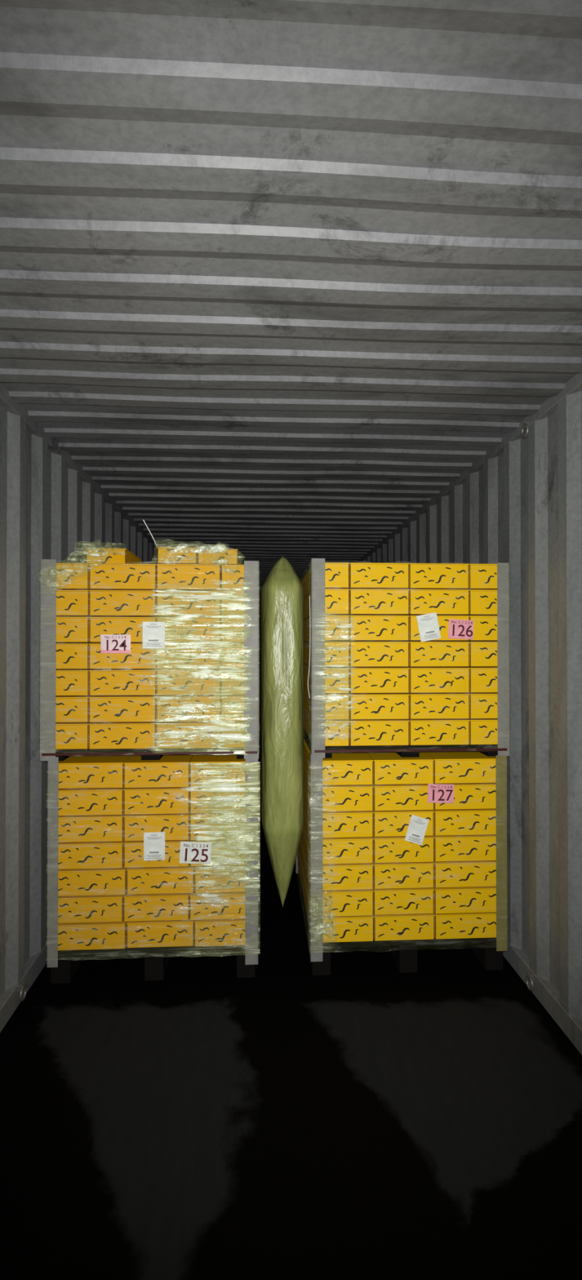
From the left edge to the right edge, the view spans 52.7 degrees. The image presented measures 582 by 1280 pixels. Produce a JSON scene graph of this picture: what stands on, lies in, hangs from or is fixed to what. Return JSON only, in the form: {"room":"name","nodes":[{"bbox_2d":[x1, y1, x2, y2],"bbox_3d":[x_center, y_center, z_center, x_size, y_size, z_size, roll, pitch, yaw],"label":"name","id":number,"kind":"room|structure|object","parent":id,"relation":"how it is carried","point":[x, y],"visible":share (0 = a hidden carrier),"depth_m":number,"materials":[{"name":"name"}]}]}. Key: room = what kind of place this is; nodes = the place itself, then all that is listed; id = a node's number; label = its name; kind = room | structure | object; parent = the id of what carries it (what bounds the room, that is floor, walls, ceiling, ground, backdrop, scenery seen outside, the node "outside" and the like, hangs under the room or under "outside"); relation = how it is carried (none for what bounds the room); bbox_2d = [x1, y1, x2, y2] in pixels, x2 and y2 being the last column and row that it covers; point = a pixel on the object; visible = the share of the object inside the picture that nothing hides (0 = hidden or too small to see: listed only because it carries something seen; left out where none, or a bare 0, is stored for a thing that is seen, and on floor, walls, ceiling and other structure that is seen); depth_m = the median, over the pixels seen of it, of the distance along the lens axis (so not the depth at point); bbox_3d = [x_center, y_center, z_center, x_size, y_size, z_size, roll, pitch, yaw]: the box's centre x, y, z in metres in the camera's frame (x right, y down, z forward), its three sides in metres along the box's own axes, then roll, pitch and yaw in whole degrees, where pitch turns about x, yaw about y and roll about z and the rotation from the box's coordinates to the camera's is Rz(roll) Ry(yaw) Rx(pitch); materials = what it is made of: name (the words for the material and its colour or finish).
{"room":"shipping container interior","nodes":[
{"label":"shipping container interior","id":0,"kind":"room"},
{"bbox_2d":[0,382,159,1032],"bbox_3d":[-1.374,0.300,4.830,0.062,2.720,12.203,0,0,-3],"label":"wall","id":1,"kind":"structure","parent":0,"point":[50,507],"depth_m":2.82,"materials":[{"name":"metal"}]},
{"bbox_2d":[17,982,26,1001],"bbox_3d":[-1.213,1.583,2.644,0.028,0.076,0.068,0,0,-3],"label":"ring","id":2,"kind":"object","parent":1,"relation":"attached to","point":[21,985],"visible":1,"depth_m":2.63,"materials":[{"name":"silver metal"}]},
{"bbox_2d":[258,586,262,733],"bbox_3d":[-0.504,0.350,10.786,2.340,2.720,0.060,0,0,-3],"label":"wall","id":3,"kind":"structure","parent":0,"point":[260,587],"depth_m":10.75,"materials":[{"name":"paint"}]},
{"bbox_2d":[0,0,581,586],"bbox_3d":[-0.165,-1.038,4.775,2.450,0.028,12.012,0,0,-3],"label":"ceiling","id":4,"kind":"structure","parent":0,"point":[275,276],"depth_m":1.57,"materials":[{"name":"paint"}]},
{"bbox_2d":[0,733,581,1279],"bbox_3d":[-0.166,1.675,4.784,2.470,0.030,12.000,0,0,-3],"label":"floor","id":5,"kind":"structure","parent":0,"point":[367,1119],"depth_m":1.99,"materials":[{"name":"brown wood"}]},
{"bbox_2d":[47,754,260,983],"bbox_3d":[-0.686,1.103,3.320,1.021,1.090,1.076,0,0,-3],"label":"wooden pallet","id":6,"kind":"object","parent":5,"relation":"on","point":[157,859],"visible":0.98,"depth_m":2.84,"materials":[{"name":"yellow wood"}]},
{"bbox_2d":[40,520,258,760],"bbox_3d":[-0.704,-0.002,3.326,1.054,1.172,1.079,0,0,-3],"label":"wooden pallet","id":7,"kind":"object","parent":6,"relation":"on","point":[155,660],"visible":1,"depth_m":2.84,"materials":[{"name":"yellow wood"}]},
{"bbox_2d":[145,626,161,646],"bbox_3d":[-0.658,-0.023,2.810,0.076,0.106,0.001,0,0,-3],"label":"print","id":8,"kind":"object","parent":7,"relation":"attached to","point":[153,634],"depth_m":2.82},
{"bbox_2d":[146,835,161,858],"bbox_3d":[-0.654,0.989,2.810,0.072,0.112,0.001,0,0,-3],"label":"print","id":9,"kind":"object","parent":6,"relation":"attached to","point":[153,842],"depth_m":2.82},
{"bbox_2d":[260,555,303,907],"bbox_3d":[-0.054,0.477,3.268,0.228,1.830,0.750,0,0,-3],"label":"cargo packing airbag","id":10,"kind":"object","parent":6,"relation":"attached to","point":[282,596],"visible":1,"depth_m":2.91,"materials":[{"name":"yellow plastic"}]},
{"bbox_2d":[294,851,298,883],"bbox_3d":[0.495,1.115,4.519,0.981,1.085,1.033,0,0,-3],"label":"wooden pallet","id":11,"kind":"object","parent":5,"relation":"on","point":[296,868],"visible":0.02,"depth_m":3.97,"materials":[{"name":"black"}]},
{"bbox_2d":[297,737,507,975],"bbox_3d":[0.556,1.106,3.385,0.992,1.085,1.084,0,0,-3],"label":"wooden pallet","id":12,"kind":"object","parent":5,"relation":"on","point":[402,854],"visible":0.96,"depth_m":2.91,"materials":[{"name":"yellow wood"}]},
{"bbox_2d":[300,558,509,758],"bbox_3d":[0.559,0.094,3.408,1.015,0.981,1.055,0,0,-3],"label":"wooden pallet","id":13,"kind":"object","parent":12,"relation":"on","point":[399,658],"visible":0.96,"depth_m":2.92,"materials":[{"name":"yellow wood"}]},
{"bbox_2d":[422,615,438,639],"bbox_3d":[0.679,-0.063,2.889,0.072,0.108,0.001,-11,0,-3],"label":"print","id":14,"kind":"object","parent":13,"relation":"attached to","point":[429,623],"depth_m":2.89},
{"bbox_2d":[408,819,425,842],"bbox_3d":[0.618,0.933,2.877,0.063,0.108,0.001,16,-1,-3],"label":"print","id":15,"kind":"object","parent":12,"relation":"attached to","point":[416,828],"depth_m":2.88},
{"bbox_2d":[356,373,581,1054],"bbox_3d":[1.033,0.301,4.904,0.062,2.720,12.184,0,0,-3],"label":"wall","id":16,"kind":"structure","parent":0,"point":[519,504],"depth_m":2.69,"materials":[{"name":"metal"}]},
{"bbox_2d":[520,421,529,438],"bbox_3d":[1.110,-0.991,2.774,0.024,0.076,0.068,0,0,-3],"label":"ring","id":17,"kind":"object","parent":16,"relation":"attached to","point":[526,424],"visible":1,"depth_m":2.76,"materials":[{"name":"silver metal"}]},
{"bbox_2d":[525,972,534,991],"bbox_3d":[1.112,1.584,2.723,0.024,0.076,0.068,0,0,-3],"label":"ring","id":18,"kind":"object","parent":16,"relation":"attached to","point":[530,975],"visible":1,"depth_m":2.71,"materials":[{"name":"silver metal"}]}
]}

